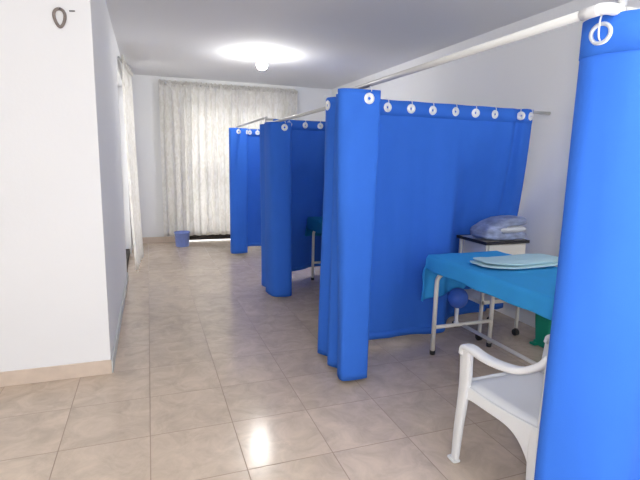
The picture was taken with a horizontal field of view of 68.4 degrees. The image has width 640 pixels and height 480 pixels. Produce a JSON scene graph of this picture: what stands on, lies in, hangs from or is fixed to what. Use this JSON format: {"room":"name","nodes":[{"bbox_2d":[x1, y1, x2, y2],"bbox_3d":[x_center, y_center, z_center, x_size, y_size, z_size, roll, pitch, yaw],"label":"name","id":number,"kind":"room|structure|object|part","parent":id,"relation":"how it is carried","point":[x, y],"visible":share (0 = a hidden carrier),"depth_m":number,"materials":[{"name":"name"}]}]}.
{"room":"examination room","nodes":[
{"label":"examination room","id":0,"kind":"room"},
{"bbox_2d":[0,0,126,371],"bbox_3d":[-2.986,-0.566,3.420,2.734,2.538,2.454,-2,10,-20],"label":"wall","id":1,"kind":"structure","parent":0,"point":[63,266],"depth_m":2.70,"materials":[{"name":"paint"}]},
{"bbox_2d":[0,360,111,386],"bbox_3d":[-2.591,0.843,2.483,2.738,0.090,0.012,-2,10,-20],"label":"baseboard","id":2,"kind":"structure","parent":1,"relation":"attached to","point":[69,371],"depth_m":2.83,"materials":[{"name":"beige tile"}]},
{"bbox_2d":[52,7,66,27],"bbox_3d":[-1.409,-1.203,2.547,0.070,0.108,0.023,-2,10,-20],"label":"ring","id":3,"kind":"object","parent":1,"relation":"attached to","point":[56,8],"visible":1,"depth_m":2.54,"materials":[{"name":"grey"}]},
{"bbox_2d":[115,38,132,252],"bbox_3d":[-2.596,-1.002,6.040,0.200,2.538,2.280,-2,10,-20],"label":"wall","id":4,"kind":"structure","parent":0,"point":[126,199],"depth_m":6.40,"materials":[{"name":"paint"}]},
{"bbox_2d":[111,272,127,372],"bbox_3d":[-1.719,0.597,4.089,0.012,0.075,2.454,-2,10,-20],"label":"baseboard","id":5,"kind":"structure","parent":4,"relation":"attached to","point":[113,358],"depth_m":3.60,"materials":[{"name":"grey"}]},
{"bbox_2d":[126,249,129,266],"bbox_3d":[-2.453,-0.796,5.708,0.130,2.250,1.500,-2,10,-20],"label":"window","id":6,"kind":"structure","parent":4,"relation":"in","point":[127,250],"depth_m":6.15,"materials":[{"name":"grey"}]},
{"bbox_2d":[118,53,143,269],"bbox_3d":[-2.249,-0.885,5.649,0.109,2.391,0.968,-2,10,-16],"label":"lace curtain","id":7,"kind":"object","parent":4,"relation":"hanging from","point":[127,74],"visible":1,"depth_m":5.55,"materials":[{"name":"grey fabric"}]},
{"bbox_2d":[132,74,331,236],"bbox_3d":[-1.485,-1.267,7.738,3.455,2.538,0.200,-2,10,-20],"label":"wall","id":8,"kind":"structure","parent":0,"point":[145,88],"depth_m":7.26,"materials":[{"name":"paint"}]},
{"bbox_2d":[142,236,174,242],"bbox_3d":[-1.380,-0.049,7.878,3.255,0.095,0.012,-2,10,-20],"label":"baseboard","id":9,"kind":"structure","parent":8,"relation":"attached to","point":[171,238],"depth_m":7.45,"materials":[{"name":"beige tile"}]},
{"bbox_2d":[189,234,229,239],"bbox_3d":[-1.409,-1.105,7.762,1.630,2.186,0.040,-2,10,-20],"label":"door","id":10,"kind":"structure","parent":8,"relation":"in","point":[226,236],"depth_m":7.77,"materials":[{"name":"brown metal"}]},
{"bbox_2d":[158,79,297,236],"bbox_3d":[-1.399,-1.254,7.494,2.142,2.356,0.088,-2,10,-20],"label":"lace curtain","id":11,"kind":"object","parent":8,"relation":"hanging from","point":[196,119],"visible":0.63,"depth_m":7.33,"materials":[{"name":"grey fabric"}]},
{"bbox_2d":[0,239,543,479],"bbox_3d":[-1.061,0.850,3.260,6.139,0.120,10.280,-2,10,-20],"label":"floor","id":12,"kind":"structure","parent":0,"point":[215,376],"depth_m":2.65,"materials":[{"name":"tile"}]},
{"bbox_2d":[174,231,189,246],"bbox_3d":[-2.110,-0.017,7.213,0.243,0.224,0.238,-2,10,-20],"label":"bucket","id":13,"kind":"object","parent":12,"relation":"on","point":[181,237],"visible":1,"depth_m":7.13,"materials":[{"name":"plastic"}]},
{"bbox_2d":[311,231,320,279],"bbox_3d":[0.393,0.213,4.723,0.580,0.705,1.515,-2,10,-20],"label":"couch","id":14,"kind":"object","parent":12,"relation":"on","point":[313,232],"visible":0.19,"depth_m":5.30,"materials":[{"name":"white paint"}]},
{"bbox_3d":[0.152,0.139,5.386,0.521,0.580,0.031,-2,10,-20],"label":"leg frame","id":15,"kind":"part","parent":14,"relation":"part of","materials":[{"name":"white paint"}]},
{"bbox_2d":[305,217,322,235],"bbox_3d":[0.395,-0.033,4.684,0.637,0.232,1.592,-2,10,-20],"label":"sheet","id":16,"kind":"object","parent":14,"relation":"on","point":[313,223],"visible":0.15,"depth_m":5.13,"materials":[{"name":"blue fabric"}]},
{"bbox_2d":[430,275,536,364],"bbox_3d":[1.284,0.576,2.692,0.580,0.705,1.609,-2,10,-20],"label":"couch","id":17,"kind":"object","parent":12,"relation":"on","point":[489,321],"depth_m":3.30,"materials":[{"name":"white paint"}]},
{"bbox_3d":[0.977,0.533,3.364,0.036,0.126,0.036,-2,10,-20],"label":"post","id":18,"kind":"part","parent":17,"relation":"part of","materials":[{"name":"white plastic"}]},
{"bbox_3d":[0.978,0.467,3.353,0.142,0.260,0.142,-2,10,-20],"label":"ball knob","id":19,"kind":"part","parent":17,"relation":"part of","materials":[{"name":"blue plastic"}]},
{"bbox_3d":[1.035,0.497,3.379,0.521,0.580,0.031,-2,10,-20],"label":"leg frame","id":20,"kind":"part","parent":17,"relation":"part of","materials":[{"name":"white paint"}]},
{"bbox_2d":[421,251,556,320],"bbox_3d":[1.288,0.387,2.656,0.633,0.345,1.672,-2,10,-20],"label":"sheet","id":21,"kind":"object","parent":17,"relation":"on","point":[530,289],"visible":0.55,"depth_m":2.76,"materials":[{"name":"blue fabric"}]},
{"bbox_2d":[470,253,557,268],"bbox_3d":[1.262,0.134,2.973,0.632,0.052,0.267,-2,10,-20],"label":"sheet","id":22,"kind":"object","parent":21,"relation":"on","point":[520,261],"visible":0.94,"depth_m":2.90,"materials":[{"name":"teal fabric"}]},
{"bbox_2d":[452,234,529,340],"bbox_3d":[1.349,0.362,3.762,0.408,0.772,0.371,-2,10,-20],"label":"trolley","id":23,"kind":"object","parent":12,"relation":"on","point":[470,243],"visible":0.43,"depth_m":3.61,"materials":[{"name":"white metal"}]},
{"bbox_3d":[1.131,0.322,3.845,0.022,0.690,0.022,-2,10,-20],"label":"leg","id":24,"kind":"part","parent":23,"relation":"part of","materials":[{"name":"white metal"}]},
{"bbox_3d":[1.207,0.095,3.586,0.006,0.152,0.125,-2,10,-20],"label":"panel","id":25,"kind":"part","parent":23,"relation":"part of","materials":[{"name":"white metal"}]},
{"bbox_3d":[1.233,0.372,3.565,0.022,0.690,0.022,-2,10,-20],"label":"leg","id":26,"kind":"part","parent":23,"relation":"part of","materials":[{"name":"white metal"}]},
{"bbox_2d":[464,289,505,304],"bbox_3d":[1.345,0.446,3.783,0.374,0.030,0.324,-2,10,-20],"label":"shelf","id":27,"kind":"object","parent":23,"relation":"attached to","point":[473,295],"depth_m":3.67,"materials":[{"name":"white metal"}]},
{"bbox_3d":[1.355,-0.009,3.705,0.408,0.022,0.358,-2,10,-20],"label":"edge trim","id":28,"kind":"part","parent":23,"relation":"part of","materials":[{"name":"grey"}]},
{"bbox_2d":[470,215,526,239],"bbox_3d":[1.371,-0.094,3.625,0.418,0.180,0.236,-2,10,-20],"label":"bundle","id":29,"kind":"object","parent":23,"relation":"on","point":[501,227],"visible":1,"depth_m":3.54,"materials":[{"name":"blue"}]},
{"bbox_3d":[1.409,0.101,3.567,0.320,0.130,0.008,-2,10,-20],"label":"drawer","id":30,"kind":"part","parent":23,"relation":"part of","materials":[{"name":"white metal"}]},
{"bbox_3d":[1.564,0.359,3.684,0.022,0.690,0.022,-2,10,-20],"label":"leg","id":31,"kind":"part","parent":23,"relation":"part of","materials":[{"name":"white metal"}]},
{"bbox_2d":[447,334,549,479],"bbox_3d":[0.921,0.624,1.968,0.534,0.842,0.521,-2,10,-18],"label":"armchair","id":32,"kind":"object","parent":12,"relation":"on","point":[513,396],"visible":0.52,"depth_m":1.99,"materials":[{"name":"white plastic"}]},
{"bbox_3d":[0.638,0.742,2.100,0.042,0.551,0.084,-2,10,-18],"label":"leg","id":33,"kind":"part","parent":32,"relation":"part of","materials":[{"name":"white plastic"}]},
{"bbox_3d":[0.719,0.455,1.869,0.074,0.164,0.456,-3,11,-25],"label":"armrest","id":34,"kind":"part","parent":32,"relation":"part of","materials":[{"name":"white plastic"}]},
{"bbox_3d":[0.908,0.684,2.007,0.452,0.070,0.454,-2,10,-18],"label":"seat","id":35,"kind":"part","parent":32,"relation":"part of","materials":[{"name":"white plastic"}]},
{"bbox_3d":[0.806,0.888,1.784,0.040,0.379,0.090,-2,10,-18],"label":"leg","id":36,"kind":"part","parent":32,"relation":"part of","materials":[{"name":"white plastic"}]},
{"bbox_3d":[0.989,0.477,1.734,0.400,0.471,0.085,-2,10,-18],"label":"backrest","id":37,"kind":"part","parent":32,"relation":"part of","materials":[{"name":"white plastic"}]},
{"bbox_3d":[1.077,0.727,2.241,0.042,0.551,0.084,-2,10,-18],"label":"leg","id":38,"kind":"part","parent":32,"relation":"part of","materials":[{"name":"white plastic"}]},
{"bbox_3d":[1.129,0.441,2.000,0.074,0.164,0.456,-1,10,-10],"label":"armrest","id":39,"kind":"part","parent":32,"relation":"part of","materials":[{"name":"white plastic"}]},
{"bbox_2d":[529,313,550,347],"bbox_3d":[1.715,0.632,3.519,0.214,0.336,0.198,-2,10,-20],"label":"waste bin","id":40,"kind":"object","parent":12,"relation":"on","point":[542,325],"visible":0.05,"depth_m":3.50,"materials":[{"name":"teal plastic"}]},
{"bbox_2d":[105,0,573,88],"bbox_3d":[-0.939,-1.738,2.630,6.139,0.120,9.880,-2,10,-20],"label":"ceiling","id":41,"kind":"structure","parent":0,"point":[323,44],"depth_m":4.50,"materials":[{"name":"white paint"}]},
{"bbox_2d":[255,53,267,69],"bbox_3d":[-0.674,-2.063,5.465,0.150,0.174,0.150,-2,10,-20],"label":"ceiling lamp","id":42,"kind":"object","parent":41,"relation":"attached to","point":[261,64],"visible":1,"depth_m":5.42,"materials":[{"name":"white plastic"}]},
{"bbox_3d":[-0.674,-2.039,5.470,0.124,0.124,0.124,-2,10,-20],"label":"bulb","id":43,"kind":"part","parent":42,"relation":"part of","materials":[{"name":"white glass"}]},
{"bbox_2d":[336,0,627,93],"bbox_3d":[0.496,-1.156,2.098,0.118,0.789,1.970,-2,10,-20],"label":"curtain rod","id":44,"kind":"object","parent":41,"relation":"attached to","point":[607,8],"visible":0.94,"depth_m":1.55,"materials":[{"name":"grey metal"}]},
{"bbox_2d":[272,107,325,121],"bbox_3d":[-0.221,-1.041,3.982,0.029,0.030,1.930,-2,10,-20],"label":"curtain rod","id":45,"kind":"object","parent":44,"relation":"attached to","point":[322,108],"visible":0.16,"depth_m":3.72,"materials":[{"name":"grey metal"}]},
{"bbox_2d":[260,121,291,296],"bbox_3d":[-0.454,-0.319,4.697,0.248,1.669,0.604,-2,10,-20],"label":"curtain","id":46,"kind":"object","parent":45,"relation":"hanging from","point":[275,137],"visible":0.99,"depth_m":4.47,"materials":[{"name":"blue fabric"}]},
{"bbox_2d":[318,86,380,380],"bbox_3d":[0.142,-0.038,2.957,0.258,1.724,0.544,-2,10,-20],"label":"curtain","id":47,"kind":"object","parent":44,"relation":"hanging from","point":[352,119],"visible":1,"depth_m":2.77,"materials":[{"name":"blue fabric"}]},
{"bbox_2d":[534,9,639,479],"bbox_3d":[1.132,0.221,1.475,0.769,1.746,0.213,1,10,-2],"label":"curtain","id":48,"kind":"object","parent":44,"relation":"hanging from","point":[589,429],"visible":0.98,"depth_m":1.40,"materials":[{"name":"blue fabric"}]},
{"bbox_2d":[332,0,639,327],"bbox_3d":[1.850,-0.540,3.863,0.150,2.538,9.880,-2,10,-20],"label":"wall","id":49,"kind":"structure","parent":0,"point":[539,72],"depth_m":3.89,"materials":[{"name":"paint"}]},
{"bbox_2d":[265,118,324,121],"bbox_3d":[0.291,-1.289,5.200,1.824,0.024,0.023,-2,10,-20],"label":"curtain rod","id":50,"kind":"object","parent":49,"relation":"attached to","point":[267,119],"visible":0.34,"depth_m":4.91,"materials":[{"name":"grey metal"}]},
{"bbox_2d":[236,116,267,127],"bbox_3d":[-0.856,-1.385,5.713,0.029,0.099,1.780,-2,10,-20],"label":"curtain rod","id":51,"kind":"object","parent":50,"relation":"attached to","point":[264,117],"visible":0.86,"depth_m":5.42,"materials":[{"name":"grey metal"}]},
{"bbox_2d":[229,127,248,253],"bbox_3d":[-1.135,-0.686,6.543,0.268,1.717,0.326,-2,10,-20],"label":"curtain","id":52,"kind":"object","parent":51,"relation":"hanging from","point":[238,137],"visible":1,"depth_m":6.41,"materials":[{"name":"blue fabric"}]},
{"bbox_2d":[273,119,324,270],"bbox_3d":[0.176,-0.498,5.381,1.529,1.669,0.268,-2,10,-20],"label":"curtain","id":53,"kind":"object","parent":50,"relation":"hanging from","point":[307,137],"visible":0.22,"depth_m":5.17,"materials":[{"name":"blue fabric"}]},
{"bbox_2d":[533,111,550,114],"bbox_3d":[0.950,-0.963,3.399,1.824,0.024,0.023,-2,10,-20],"label":"curtain rod","id":54,"kind":"object","parent":49,"relation":"attached to","point":[534,112],"visible":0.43,"depth_m":3.67,"materials":[{"name":"grey metal"}]},
{"bbox_2d":[369,98,532,339],"bbox_3d":[0.953,-0.141,3.583,1.782,1.739,0.362,-4,11,-27],"label":"curtain","id":55,"kind":"object","parent":54,"relation":"hanging from","point":[443,170],"visible":0.76,"depth_m":3.45,"materials":[{"name":"blue fabric"}]},
{"bbox_2d":[626,6,638,10],"bbox_3d":[1.657,-0.662,1.590,1.739,0.026,0.025,-2,10,-20],"label":"curtain rod","id":56,"kind":"object","parent":49,"relation":"attached to","point":[627,7],"visible":0.27,"depth_m":1.29,"materials":[{"name":"grey metal"}]},
{"bbox_3d":[-0.319,-1.585,6.867,1.824,0.024,0.023,-2,10,-20],"label":"curtain rod","id":57,"kind":"object","parent":49,"relation":"attached to","visible":0},
{"bbox_2d":[247,128,260,245],"bbox_3d":[-0.356,-0.765,6.997,1.491,1.704,0.108,-2,10,-20],"label":"curtain","id":58,"kind":"object","parent":57,"relation":"hanging from","point":[254,197],"visible":0.18,"depth_m":6.80,"materials":[{"name":"blue fabric"}]}
]}

